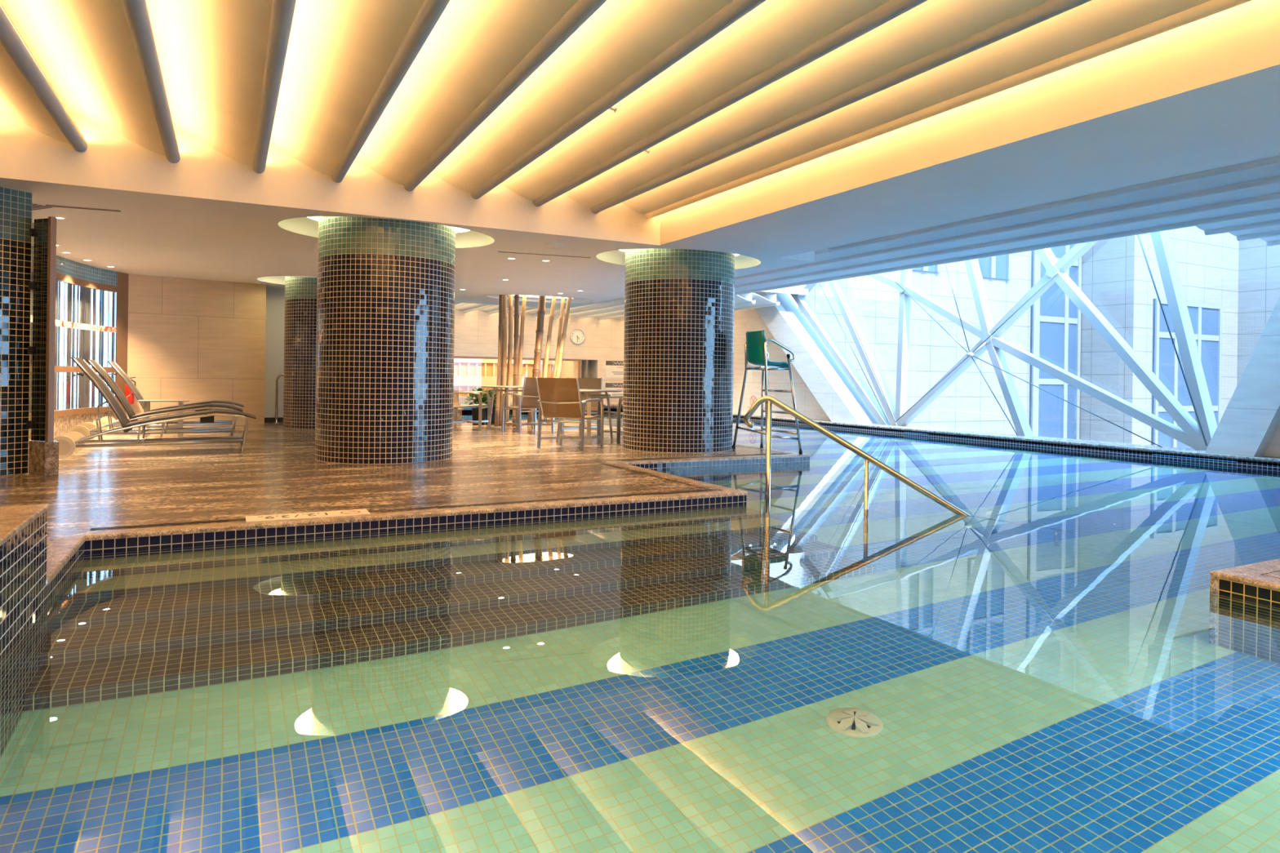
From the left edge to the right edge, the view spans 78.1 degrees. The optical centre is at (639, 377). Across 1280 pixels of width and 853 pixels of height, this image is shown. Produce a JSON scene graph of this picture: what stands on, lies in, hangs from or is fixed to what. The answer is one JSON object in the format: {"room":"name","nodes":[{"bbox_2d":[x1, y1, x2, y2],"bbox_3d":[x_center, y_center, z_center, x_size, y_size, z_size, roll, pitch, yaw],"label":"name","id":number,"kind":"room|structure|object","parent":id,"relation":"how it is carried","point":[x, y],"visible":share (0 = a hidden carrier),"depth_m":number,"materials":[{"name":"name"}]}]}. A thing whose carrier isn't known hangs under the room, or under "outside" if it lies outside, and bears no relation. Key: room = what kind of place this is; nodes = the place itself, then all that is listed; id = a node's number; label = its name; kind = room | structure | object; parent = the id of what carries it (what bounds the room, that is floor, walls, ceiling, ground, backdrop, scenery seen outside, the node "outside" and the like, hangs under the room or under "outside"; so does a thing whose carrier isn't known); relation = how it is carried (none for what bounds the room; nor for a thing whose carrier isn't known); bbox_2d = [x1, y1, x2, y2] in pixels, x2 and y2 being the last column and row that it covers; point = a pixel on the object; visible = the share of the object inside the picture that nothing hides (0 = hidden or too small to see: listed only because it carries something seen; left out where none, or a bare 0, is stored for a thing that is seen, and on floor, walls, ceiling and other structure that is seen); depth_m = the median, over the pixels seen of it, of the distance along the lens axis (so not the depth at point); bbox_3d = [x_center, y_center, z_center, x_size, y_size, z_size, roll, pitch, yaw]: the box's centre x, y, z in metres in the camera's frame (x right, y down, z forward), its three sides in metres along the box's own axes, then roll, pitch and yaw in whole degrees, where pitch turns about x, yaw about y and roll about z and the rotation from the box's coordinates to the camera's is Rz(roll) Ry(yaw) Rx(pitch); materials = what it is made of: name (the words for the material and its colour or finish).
{"room":"indoor swimming pool","nodes":[
{"label":"indoor swimming pool","id":0,"kind":"room"},
{"bbox_2d":[0,186,31,475],"bbox_3d":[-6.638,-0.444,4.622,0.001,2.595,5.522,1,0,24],"label":"column","id":1,"kind":"structure","parent":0,"point":[15,255],"depth_m":7.04,"materials":[{"name":"tile"}]},
{"bbox_2d":[0,510,47,661],"bbox_3d":[-2.614,1.279,-2.275,5.290,1.370,10.375,1,0,-28],"label":"wall","id":2,"kind":"structure","parent":0,"point":[23,557],"depth_m":3.12,"materials":[{"name":"tile"}]},
{"bbox_2d":[0,503,50,546],"bbox_3d":[-2.602,0.582,-2.268,5.300,0.025,10.385,1,0,-28],"label":"trim","id":3,"kind":"structure","parent":2,"relation":"on","point":[13,518],"depth_m":3.22,"materials":[{"name":"stone"}]},
{"bbox_2d":[28,411,115,440],"bbox_3d":[-7.517,0.709,9.808,0.412,0.305,6.229,1,0,-22],"label":"wall","id":4,"kind":"structure","parent":0,"point":[62,424],"depth_m":11.57,"materials":[{"name":"stone"}]},
{"bbox_2d":[29,263,128,427],"bbox_3d":[-7.527,-0.446,9.934,0.578,2.615,6.499,1,0,-22],"label":"window","id":5,"kind":"structure","parent":4,"relation":"in","point":[61,277],"depth_m":12.61,"materials":[{"name":"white glass"}]},
{"bbox_2d":[31,245,117,286],"bbox_3d":[-7.485,-1.603,9.808,0.412,0.300,6.229,1,0,-22],"label":"wall","id":6,"kind":"structure","parent":0,"point":[65,266],"depth_m":11.93,"materials":[{"name":"blue tile"}]},
{"bbox_2d":[127,274,266,427],"bbox_3d":[-7.651,-0.448,13.702,2.110,2.615,0.001,1,0,-38],"label":"stone wall","id":7,"kind":"structure","parent":0,"point":[193,340],"depth_m":13.68,"materials":[{"name":"stone"}]},
{"bbox_2d":[264,282,284,417],"bbox_3d":[-6.894,-0.738,18.057,3.295,3.215,5.600,1,0,-28],"label":"wall","id":8,"kind":"structure","parent":0,"point":[275,297],"depth_m":14.89,"materials":[{"name":"white"}]},
{"bbox_2d":[0,420,790,546],"bbox_3d":[-5.882,0.868,11.813,12.550,0.001,17.625,1,0,-28],"label":"floor","id":9,"kind":"structure","parent":0,"point":[277,471],"depth_m":7.10,"materials":[{"name":"stone"}]},
{"bbox_2d":[26,216,56,442],"bbox_3d":[-5.374,-0.430,7.095,0.292,2.008,0.082,1,0,19],"label":"pillar","id":10,"kind":"structure","parent":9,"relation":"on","point":[44,232],"depth_m":7.10,"materials":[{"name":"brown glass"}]},
{"bbox_2d":[28,440,58,475],"bbox_3d":[-5.390,0.723,7.122,0.187,0.295,0.332,1,0,-43],"label":"plinth","id":11,"kind":"object","parent":9,"relation":"on","point":[43,457],"visible":0.85,"depth_m":7.05,"materials":[{"name":"brown stone"}]},
{"bbox_2d":[53,356,256,458],"bbox_3d":[-5.523,0.330,9.076,1.975,1.082,0.720,1,0,-28],"label":"sun lounger","id":12,"kind":"object","parent":9,"relation":"on","point":[70,442],"visible":0.94,"depth_m":8.95,"materials":[{"name":"silver metal"}]},
{"bbox_2d":[67,359,243,439],"bbox_3d":[-6.492,0.316,10.691,1.975,1.082,0.720,1,0,-28],"label":"sun lounger","id":13,"kind":"object","parent":9,"relation":"on","point":[86,428],"visible":0.7,"depth_m":10.57,"materials":[{"name":"silver metal"}]},
{"bbox_2d":[137,400,189,437],"bbox_3d":[-6.891,0.590,11.409,0.620,0.520,0.440,1,0,-28],"label":"side table","id":14,"kind":"object","parent":9,"relation":"on","point":[146,402],"visible":0.69,"depth_m":11.34,"materials":[{"name":"brown wood"}]},
{"bbox_2d":[92,360,244,432],"bbox_3d":[-7.217,0.306,12.163,1.975,1.082,0.720,1,0,-28],"label":"sun lounger","id":15,"kind":"object","parent":9,"relation":"on","point":[104,420],"visible":0.53,"depth_m":12.06,"materials":[{"name":"silver metal"}]},
{"bbox_2d":[273,373,283,423],"bbox_3d":[-6.543,0.388,14.863,0.654,0.934,0.100,1,0,-28],"label":"handrail","id":16,"kind":"object","parent":9,"relation":"on","point":[279,375],"visible":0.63,"depth_m":14.72,"materials":[{"name":"silver metal"}]},
{"bbox_2d":[283,276,317,429],"bbox_3d":[-5.519,-0.554,14.038,1.490,2.845,1.490,1,0,-28],"label":"tiled column","id":17,"kind":"structure","parent":9,"relation":"on","point":[300,292],"depth_m":13.33,"materials":[{"name":"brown tile"}]},
{"bbox_2d":[245,508,370,522],"bbox_3d":[-2.194,0.912,5.226,0.750,0.006,0.210,1,0,-28],"label":"sign","id":18,"kind":"object","parent":9,"relation":"on","point":[353,512],"visible":1,"depth_m":5.20,"materials":[{"name":"beige"}]},
{"bbox_2d":[315,216,455,464],"bbox_3d":[-2.882,-0.517,8.996,1.490,2.845,1.490,1,0,-28],"label":"tiled column","id":19,"kind":"structure","parent":9,"relation":"on","point":[385,307],"depth_m":8.34,"materials":[{"name":"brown tile"}]},
{"bbox_2d":[453,391,490,431],"bbox_3d":[-3.058,0.437,13.760,0.758,0.935,0.662,1,0,2],"label":"armchair","id":20,"kind":"object","parent":9,"relation":"on","point":[455,405],"visible":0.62,"depth_m":13.89,"materials":[{"name":"silver metal"}]},
{"bbox_2d":[464,387,495,424],"bbox_3d":[-3.131,0.549,15.300,0.608,0.706,0.626,1,0,-28],"label":"potted plant","id":21,"kind":"object","parent":9,"relation":"on","point":[474,411],"visible":0.62,"depth_m":15.19,"materials":[{"name":"green plant"}]},
{"bbox_2d":[471,408,485,424],"bbox_3d":[-3.127,0.747,15.298,0.280,0.310,0.280,1,0,-28],"label":"basket","id":22,"kind":"object","parent":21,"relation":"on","point":[474,411],"depth_m":15.20,"materials":[{"name":"wicker"}]},
{"bbox_2d":[481,388,496,423],"bbox_3d":[-2.940,0.553,15.673,0.611,0.703,0.634,1,0,-28],"label":"potted plant","id":23,"kind":"object","parent":9,"relation":"on","point":[490,389],"visible":0.28,"depth_m":15.57,"materials":[{"name":"green plant"}]},
{"bbox_2d":[494,294,502,426],"bbox_3d":[-2.722,-0.469,15.266,0.101,2.777,0.924,1,0,-7],"label":"bamboo pole","id":24,"kind":"object","parent":9,"relation":"on","point":[500,296],"visible":0.8,"depth_m":15.21,"materials":[{"name":"wood"}]},
{"bbox_2d":[498,294,507,425],"bbox_3d":[-2.665,-0.467,15.405,0.148,2.790,1.046,1,0,-10],"label":"bamboo pole","id":25,"kind":"object","parent":9,"relation":"on","point":[504,357],"visible":0.69,"depth_m":15.37,"materials":[{"name":"wood"}]},
{"bbox_2d":[481,385,533,430],"bbox_3d":[-2.301,0.534,14.092,1.060,0.761,1.060,1,0,-38],"label":"table","id":26,"kind":"object","parent":9,"relation":"on","point":[516,390],"visible":0.67,"depth_m":14.07,"materials":[{"name":"brown wood"}]},
{"bbox_2d":[506,294,513,422],"bbox_3d":[-2.584,-0.466,15.588,0.132,2.782,0.995,1,0,-6],"label":"bamboo pole","id":27,"kind":"object","parent":9,"relation":"on","point":[510,327],"visible":0.7,"depth_m":15.60,"materials":[{"name":"wood"}]},
{"bbox_2d":[511,294,519,426],"bbox_3d":[-2.413,-0.464,15.346,0.116,2.781,0.885,1,0,-8],"label":"bamboo pole","id":28,"kind":"object","parent":9,"relation":"on","point":[516,335],"visible":0.82,"depth_m":15.34,"materials":[{"name":"wood"}]},
{"bbox_2d":[518,295,526,418],"bbox_3d":[-2.355,-0.464,15.640,0.118,2.782,1.064,1,0,-4],"label":"bamboo pole","id":29,"kind":"object","parent":9,"relation":"on","point":[524,297],"visible":0.62,"depth_m":15.68,"materials":[{"name":"wood"}]},
{"bbox_2d":[501,376,556,433],"bbox_3d":[-1.865,0.453,13.323,0.662,0.935,0.758,1,0,-38],"label":"armchair","id":30,"kind":"object","parent":9,"relation":"on","point":[530,396],"visible":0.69,"depth_m":13.07,"materials":[{"name":"silver metal"}]},
{"bbox_2d":[527,295,545,422],"bbox_3d":[-2.035,-0.457,15.622,0.180,2.794,0.966,1,0,7],"label":"bamboo pole","id":31,"kind":"object","parent":9,"relation":"on","point":[538,348],"visible":0.64,"depth_m":15.66,"materials":[{"name":"wood"}]},
{"bbox_2d":[541,296,556,423],"bbox_3d":[-1.855,-0.457,15.846,0.118,2.783,1.066,1,0,8],"label":"bamboo pole","id":32,"kind":"object","parent":9,"relation":"on","point":[553,299],"visible":0.73,"depth_m":15.91,"materials":[{"name":"wood"}]},
{"bbox_2d":[546,297,564,423],"bbox_3d":[-1.690,-0.453,15.997,0.110,2.781,1.131,1,0,10],"label":"bamboo pole","id":33,"kind":"object","parent":9,"relation":"on","point":[562,301],"visible":0.58,"depth_m":16.14,"materials":[{"name":"wood"}]},
{"bbox_2d":[549,297,571,423],"bbox_3d":[-1.587,-0.453,15.867,0.115,2.788,1.148,1,0,13],"label":"bamboo pole","id":34,"kind":"object","parent":9,"relation":"on","point":[563,335],"visible":0.62,"depth_m":15.95,"materials":[{"name":"wood"}]},
{"bbox_2d":[535,377,604,450],"bbox_3d":[-0.935,0.466,10.445,0.662,0.935,0.758,1,0,22],"label":"armchair","id":35,"kind":"object","parent":9,"relation":"on","point":[558,397],"visible":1,"depth_m":10.21,"materials":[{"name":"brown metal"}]},
{"bbox_2d":[562,377,603,435],"bbox_3d":[-0.915,0.466,12.615,0.662,0.935,0.758,1,0,-3],"label":"armchair","id":36,"kind":"object","parent":9,"relation":"on","point":[584,383],"visible":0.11,"depth_m":12.92,"materials":[{"name":"silver metal"}]},
{"bbox_2d":[555,389,622,444],"bbox_3d":[-0.793,0.555,11.383,1.060,0.761,1.060,1,0,32],"label":"table","id":37,"kind":"object","parent":9,"relation":"on","point":[588,394],"visible":0.56,"depth_m":11.27,"materials":[{"name":"brown wood"}]},
{"bbox_2d":[596,395,622,443],"bbox_3d":[-0.152,0.477,11.720,0.758,0.935,0.662,1,0,-30],"label":"armchair","id":38,"kind":"object","parent":9,"relation":"on","point":[619,433],"visible":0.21,"depth_m":11.68,"materials":[{"name":"silver metal"}]},
{"bbox_2d":[622,248,734,453],"bbox_3d":[0.526,-0.470,10.722,1.490,2.845,1.490,1,0,-28],"label":"tiled column","id":39,"kind":"structure","parent":9,"relation":"on","point":[679,304],"depth_m":10.06,"materials":[{"name":"brown tile"}]},
{"bbox_2d":[732,329,802,454],"bbox_3d":[1.639,0.182,10.318,0.544,1.571,0.938,1,0,-24],"label":"chair","id":40,"kind":"object","parent":9,"relation":"on","point":[756,353],"visible":0.94,"depth_m":10.09,"materials":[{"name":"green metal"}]},
{"bbox_2d":[454,303,497,312],"bbox_3d":[-4.171,-1.938,19.992,0.805,0.260,4.680,1,0,-28],"label":"vault","id":41,"kind":"object","parent":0,"point":[467,308],"visible":0.25,"depth_m":20.99,"materials":[{"name":"paint"}]},
{"bbox_2d":[453,309,624,404],"bbox_3d":[-2.972,-0.341,23.272,8.500,4.500,0.001,1,0,-28],"label":"wall","id":42,"kind":"structure","parent":0,"point":[476,331],"depth_m":23.38,"materials":[{"name":"beige stone"}]},
{"bbox_2d":[453,358,555,397],"bbox_3d":[-4.914,-0.068,24.712,5.000,1.700,0.250,1,0,-28],"label":"screen","id":43,"kind":"object","parent":42,"relation":"attached to","point":[469,374],"visible":0.11,"depth_m":24.61,"materials":[{"name":"white"}]},
{"bbox_2d":[453,355,581,377],"bbox_3d":[-3.792,-0.002,22.879,4.490,1.160,0.100,1,0,-28],"label":"window","id":44,"kind":"structure","parent":42,"relation":"in","point":[455,357],"depth_m":23.11,"materials":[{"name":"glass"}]},
{"bbox_2d":[569,328,584,344],"bbox_3d":[-1.890,-1.233,23.788,0.470,0.470,0.055,1,0,-28],"label":"wall clock","id":45,"kind":"object","parent":42,"relation":"attached to","point":[576,336],"visible":1,"depth_m":23.78,"materials":[{"name":"silver metal"}]},
{"bbox_2d":[605,360,623,377],"bbox_3d":[-0.611,-0.256,24.495,1.000,0.515,0.017,1,0,-28],"label":"notice board","id":46,"kind":"object","parent":42,"relation":"attached to","point":[613,368],"visible":0.62,"depth_m":24.41,"materials":[{"name":"beige"}]},
{"bbox_2d":[605,382,623,395],"bbox_3d":[-0.620,0.398,24.495,1.000,0.448,0.017,1,0,-28],"label":"notice board","id":47,"kind":"object","parent":42,"relation":"attached to","point":[618,386],"visible":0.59,"depth_m":24.42,"materials":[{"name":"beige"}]},
{"bbox_2d":[527,302,600,316],"bbox_3d":[-2.311,-1.912,20.965,0.805,0.260,4.680,1,0,-28],"label":"vault","id":48,"kind":"object","parent":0,"point":[547,310],"visible":0.3,"depth_m":20.76,"materials":[{"name":"paint"}]},
{"bbox_2d":[560,360,587,377],"bbox_3d":[-4.601,-0.114,24.114,5.800,1.800,3.000,1,0,-28],"label":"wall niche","id":49,"kind":"structure","parent":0,"point":[567,366],"depth_m":25.14,"materials":[{"name":"beige stone"}]},
{"bbox_2d":[573,359,597,377],"bbox_3d":[-1.680,0.032,24.288,0.540,1.150,0.600,1,0,-28],"label":"wall niche","id":50,"kind":"object","parent":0,"point":[592,364],"visible":0.28,"depth_m":24.38,"materials":[{"name":"grey stone"}]},
{"bbox_2d":[553,302,624,317],"bbox_3d":[-1.690,-1.903,21.290,0.805,0.260,4.680,1,0,-28],"label":"vault","id":51,"kind":"object","parent":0,"point":[616,304],"visible":0.26,"depth_m":20.89,"materials":[{"name":"paint"}]},
{"bbox_2d":[571,306,624,319],"bbox_3d":[-1.070,-1.895,21.614,0.805,0.260,4.680,1,0,-28],"label":"vault","id":52,"kind":"object","parent":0,"point":[621,309],"visible":0.28,"depth_m":22.20,"materials":[{"name":"paint"}]},
{"bbox_2d":[0,0,1279,308],"bbox_3d":[1.052,-2.761,6.907,16.600,2.350,23.300,1,0,-28],"label":"ceiling","id":53,"kind":"structure","parent":0,"point":[1244,38],"depth_m":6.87,"materials":[{"name":"paint"}]},
{"bbox_2d":[0,0,87,151],"bbox_3d":[-2.547,-2.101,1.666,0.809,0.349,11.340,1,0,-28],"label":"vault","id":54,"kind":"object","parent":53,"relation":"attached to","point":[28,94],"visible":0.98,"depth_m":5.59,"materials":[{"name":"paint"}]},
{"bbox_2d":[4,0,180,163],"bbox_3d":[-1.927,-2.092,1.990,0.809,0.349,11.340,1,0,-28],"label":"vault","id":55,"kind":"object","parent":53,"relation":"attached to","point":[102,57],"visible":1,"depth_m":5.25,"materials":[{"name":"paint"}]},
{"bbox_2d":[146,0,296,173],"bbox_3d":[-1.307,-2.084,2.315,0.809,0.349,11.340,1,0,-28],"label":"vault","id":56,"kind":"object","parent":53,"relation":"attached to","point":[222,62],"visible":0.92,"depth_m":5.27,"materials":[{"name":"paint"}]},
{"bbox_2d":[257,275,317,284],"bbox_3d":[-5.502,-1.826,14.037,2.360,0.300,1.692,1,0,-28],"label":"light dish","id":57,"kind":"object","parent":53,"relation":"attached to","point":[280,280],"visible":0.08,"depth_m":14.06,"materials":[{"name":"paint"}]},
{"bbox_2d":[278,216,318,237],"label":"light dish","id":58,"kind":"object","parent":53,"relation":"attached to","point":[308,226],"depth_m":9.01,"materials":[{"name":"paint"}]},
{"bbox_2d":[269,0,449,182],"bbox_3d":[-0.687,-2.075,2.639,0.809,0.349,11.340,1,0,-28],"label":"vault","id":59,"kind":"object","parent":53,"relation":"attached to","point":[345,60],"visible":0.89,"depth_m":5.28,"materials":[{"name":"paint"}]},
{"bbox_2d":[455,227,494,248],"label":"light dish","id":60,"kind":"object","parent":53,"relation":"attached to","point":[464,238],"depth_m":9.75,"materials":[{"name":"paint"}]},
{"bbox_2d":[355,0,606,191],"bbox_3d":[-0.067,-2.067,2.964,0.809,0.349,11.340,1,0,-28],"label":"vault","id":61,"kind":"object","parent":53,"relation":"attached to","point":[477,53],"visible":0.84,"depth_m":5.28,"materials":[{"name":"paint"}]},
{"bbox_2d":[431,0,765,199],"bbox_3d":[0.554,-2.058,3.288,0.809,0.349,11.340,1,0,-28],"label":"vault","id":62,"kind":"object","parent":53,"relation":"attached to","point":[624,45],"visible":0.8,"depth_m":5.27,"materials":[{"name":"paint"}]},
{"bbox_2d":[595,249,625,265],"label":"light dish","id":63,"kind":"object","parent":53,"relation":"attached to","point":[618,257],"depth_m":10.99,"materials":[{"name":"paint"}]},
{"bbox_2d":[501,0,927,206],"bbox_3d":[1.174,-2.050,3.612,0.809,0.349,11.340,1,0,-28],"label":"vault","id":64,"kind":"object","parent":53,"relation":"attached to","point":[776,38],"visible":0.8,"depth_m":5.26,"materials":[{"name":"paint"}]},
{"bbox_2d":[734,253,760,269],"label":"light dish","id":65,"kind":"object","parent":53,"relation":"attached to","point":[741,261],"depth_m":11.27,"materials":[{"name":"paint"}]},
{"bbox_2d":[564,0,1091,213],"bbox_3d":[1.794,-2.041,3.937,0.809,0.349,11.340,1,0,-28],"label":"vault","id":66,"kind":"object","parent":53,"relation":"attached to","point":[933,33],"visible":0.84,"depth_m":5.25,"materials":[{"name":"paint"}]},
{"bbox_2d":[622,0,1251,218],"bbox_3d":[2.413,-2.037,4.261,0.805,0.340,11.340,1,0,-28],"label":"vault","id":67,"kind":"object","parent":53,"relation":"attached to","point":[1092,28],"visible":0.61,"depth_m":5.25,"materials":[{"name":"paint"}]},
{"bbox_2d":[828,155,1279,252],"bbox_3d":[5.639,-1.802,4.257,0.805,0.260,14.340,1,0,-28],"label":"vault","id":68,"kind":"object","parent":53,"relation":"attached to","point":[1273,160],"visible":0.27,"depth_m":7.56,"materials":[{"name":"paint"}]},
{"bbox_3d":[5.098,-3.890,13.981,3.100,0.020,10.100,1,0,-28],"label":"window","id":69,"kind":"structure","parent":53,"relation":"attached to","visible":0},
{"bbox_2d":[818,280,895,422],"bbox_3d":[4.469,-1.488,17.816,0.016,4.808,3.562,1,0,-28],"label":"beam","id":70,"kind":"structure","parent":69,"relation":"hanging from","point":[834,280],"depth_m":17.15,"materials":[{"name":"white metal"}]},
{"bbox_2d":[46,408,1279,601],"bbox_3d":[1.252,1.502,9.497,12.480,1.030,27.650,1,0,-28],"label":"pool edge","id":71,"kind":"structure","parent":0,"point":[99,546],"depth_m":5.64,"materials":[{"name":"tile"}]},
{"bbox_2d":[46,536,85,585],"bbox_3d":[-2.973,0.918,3.993,0.136,0.028,1.060,1,0,-28],"label":"trim","id":72,"kind":"structure","parent":71,"relation":"attached to","point":[60,550],"depth_m":4.08,"materials":[{"name":"stone"}]},
{"bbox_2d":[83,489,747,541],"bbox_3d":[-1.163,0.943,5.608,4.592,0.028,0.136,1,0,-28],"label":"trim","id":73,"kind":"structure","parent":71,"relation":"on","point":[214,527],"depth_m":5.30,"materials":[{"name":"stone"}]},
{"bbox_2d":[89,453,783,529],"bbox_3d":[-0.323,0.942,7.116,2.029,0.004,7.386,1,0,35],"label":"trim","id":74,"kind":"structure","parent":71,"relation":"attached to","point":[706,489],"depth_m":5.95,"materials":[{"name":"brown"}]},
{"bbox_2d":[609,462,735,490],"bbox_3d":[0.251,0.963,7.711,0.136,0.028,2.280,1,0,-28],"label":"trim","id":75,"kind":"structure","parent":71,"relation":"on","point":[682,478],"depth_m":7.52,"materials":[{"name":"stone"}]},
{"bbox_2d":[605,453,810,464],"bbox_3d":[0.881,0.971,9.397,2.816,0.028,0.136,1,0,-28],"label":"trim","id":76,"kind":"structure","parent":71,"relation":"on","point":[786,455],"depth_m":9.31,"materials":[{"name":"stone"}]},
{"bbox_2d":[457,405,1279,465],"bbox_3d":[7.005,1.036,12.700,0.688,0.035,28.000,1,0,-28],"label":"trim","id":77,"kind":"structure","parent":71,"relation":"on","point":[1046,439],"depth_m":12.80,"materials":[{"name":"tile"}]},
{"bbox_2d":[752,291,866,423],"bbox_3d":[3.356,-1.468,19.491,0.220,4.872,6.130,1,0,-28],"label":"pillar","id":78,"kind":"structure","parent":77,"relation":"on","point":[828,393],"depth_m":18.20,"materials":[{"name":"grey stone"}]},
{"bbox_2d":[790,230,1217,450],"bbox_3d":[5.673,-1.312,15.899,0.250,5.238,11.730,1,0,-28],"label":"truss","id":79,"kind":"object","parent":77,"relation":"on","point":[1189,433],"visible":0.66,"depth_m":13.74,"materials":[{"name":"grey paint"}]},
{"bbox_2d":[894,263,1162,447],"bbox_3d":[6.443,-1.177,13.924,0.526,4.387,5.291,1,0,-28],"label":"brace","id":80,"kind":"object","parent":79,"relation":"attached to","point":[970,354],"visible":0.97,"depth_m":14.13,"materials":[{"name":"grey paint"}]},
{"bbox_2d":[1137,234,1207,445],"bbox_3d":[7.647,-1.411,11.740,0.021,4.739,1.514,1,0,-28],"label":"cable","id":81,"kind":"object","parent":79,"relation":"attached to","point":[1138,235],"visible":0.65,"depth_m":11.48,"materials":[{"name":"white metal"}]},
{"bbox_2d":[1204,296,1279,456],"bbox_3d":[8.466,-1.397,9.722,0.220,4.872,2.560,1,0,-28],"label":"pillar","id":82,"kind":"structure","parent":77,"relation":"on","point":[1251,418],"depth_m":10.28,"materials":[{"name":"grey stone"}]},
{"bbox_2d":[734,293,755,306],"bbox_3d":[1.795,-1.855,19.157,0.805,0.260,2.310,1,0,-28],"label":"vault","id":83,"kind":"object","parent":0,"point":[744,299],"visible":0.3,"depth_m":18.39,"materials":[{"name":"paint"}]},
{"bbox_2d":[734,293,779,310],"bbox_3d":[2.415,-1.847,19.482,0.805,0.260,2.310,1,0,-28],"label":"vault","id":84,"kind":"object","parent":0,"point":[771,300],"visible":0.48,"depth_m":18.81,"materials":[{"name":"paint"}]},
{"bbox_2d":[600,163,1279,304],"bbox_3d":[4.181,-1.823,8.556,0.805,0.260,23.310,1,0,-28],"label":"beam","id":85,"kind":"structure","parent":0,"point":[1268,175],"depth_m":8.40,"materials":[{"name":"paint"}]},
{"bbox_2d":[618,182,1279,303],"bbox_3d":[4.801,-1.814,8.880,0.805,0.260,23.310,1,0,-28],"label":"beam","id":86,"kind":"structure","parent":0,"point":[1271,192],"depth_m":9.28,"materials":[{"name":"paint"}]},
{"bbox_2d":[733,308,1279,457],"bbox_3d":[7.027,-0.903,12.697,0.001,5.900,28.000,1,0,-28],"label":"wall","id":87,"kind":"structure","parent":0,"point":[744,320],"depth_m":19.89,"materials":[{"name":"beige stone"}]},
{"bbox_2d":[772,292,879,423],"bbox_3d":[5.859,-1.433,15.429,0.450,4.872,13.930,1,0,-28],"label":"beam","id":88,"kind":"structure","parent":87,"relation":"attached to","point":[823,353],"depth_m":18.32,"materials":[{"name":"grey"}]},
{"bbox_2d":[734,199,1279,295],"bbox_3d":[5.421,-1.805,9.205,0.805,0.260,23.310,1,0,-28],"label":"beam","id":89,"kind":"structure","parent":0,"point":[1270,207],"depth_m":10.04,"materials":[{"name":"paint"}]},
{"bbox_2d":[1195,213,1279,235],"bbox_3d":[8.871,-1.758,4.120,0.805,0.260,11.100,1,0,-28],"label":"beam","id":90,"kind":"structure","parent":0,"point":[1273,220],"depth_m":8.79,"materials":[{"name":"paint"}]},
{"bbox_2d":[1209,558,1279,590],"bbox_3d":[6.199,1.044,1.111,3.160,0.026,8.210,1,0,-28],"label":"platform","id":91,"kind":"object","parent":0,"point":[1251,574],"visible":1,"depth_m":3.97,"materials":[{"name":"stone"}]},
{"bbox_2d":[1217,577,1279,607],"bbox_3d":[6.199,1.572,1.110,3.148,1.028,8.200,1,0,-28],"label":"wall tiles","id":92,"kind":"structure","parent":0,"point":[1271,597],"depth_m":3.87,"materials":[{"name":"tile"}]},
{"bbox_2d":[1228,225,1279,240],"bbox_3d":[9.491,-1.749,4.444,0.805,0.260,11.100,1,0,-28],"label":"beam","id":93,"kind":"structure","parent":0,"point":[1272,231],"depth_m":9.27,"materials":[{"name":"paint"}]},
{"label":"floor","id":94,"kind":"structure","parent":0,"visible":0},
{"bbox_2d":[0,411,1279,852],"bbox_3d":[1.258,1.067,9.497,12.480,0.001,27.650,1,0,-28],"label":"pool water","id":95,"kind":"object","parent":94,"relation":"on","point":[1053,666],"visible":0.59,"depth_m":2.76,"materials":[{"name":"liquid"}]},
{"bbox_2d":[743,395,970,515],"bbox_3d":[2.085,1.098,6.367,2.529,1.862,0.053,1,0,17],"label":"handrail","id":96,"kind":"object","parent":94,"relation":"on","point":[770,400],"visible":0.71,"depth_m":6.51,"materials":[{"name":"gold metal"}]},
{"bbox_3d":[-7.517,-0.456,6.194,4.411,2.595,0.150,1,0,-28],"label":"wall","id":97,"kind":"structure","parent":0,"visible":0},
{"bbox_2d":[53,372,108,410],"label":"blind","id":98,"kind":"object","parent":97,"relation":"attached to","point":[83,384],"depth_m":12.04,"materials":[{"name":"fabric"}]},
{"bbox_2d":[54,280,116,367],"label":"window","id":99,"kind":"structure","parent":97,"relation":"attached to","point":[85,313],"depth_m":12.24,"materials":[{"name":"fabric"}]},
{"label":"outside","id":100,"kind":"structure","parent":0,"visible":0},
{"bbox_2d":[56,397,106,410],"bbox_3d":[-25.859,0.793,14.242,27.400,0.001,30.800,1,0,-28],"label":"ground","id":101,"kind":"structure","parent":100,"point":[60,399],"depth_m":27.27,"materials":[{"name":"grey"}]},
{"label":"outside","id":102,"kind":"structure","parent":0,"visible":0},
{"label":"plaza","id":103,"kind":"object","parent":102,"visible":0},
{"bbox_2d":[798,226,1279,448],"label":"window","id":104,"kind":"structure","parent":103,"relation":"on","point":[1231,286],"depth_m":24.31,"materials":[{"name":"beige stone"}]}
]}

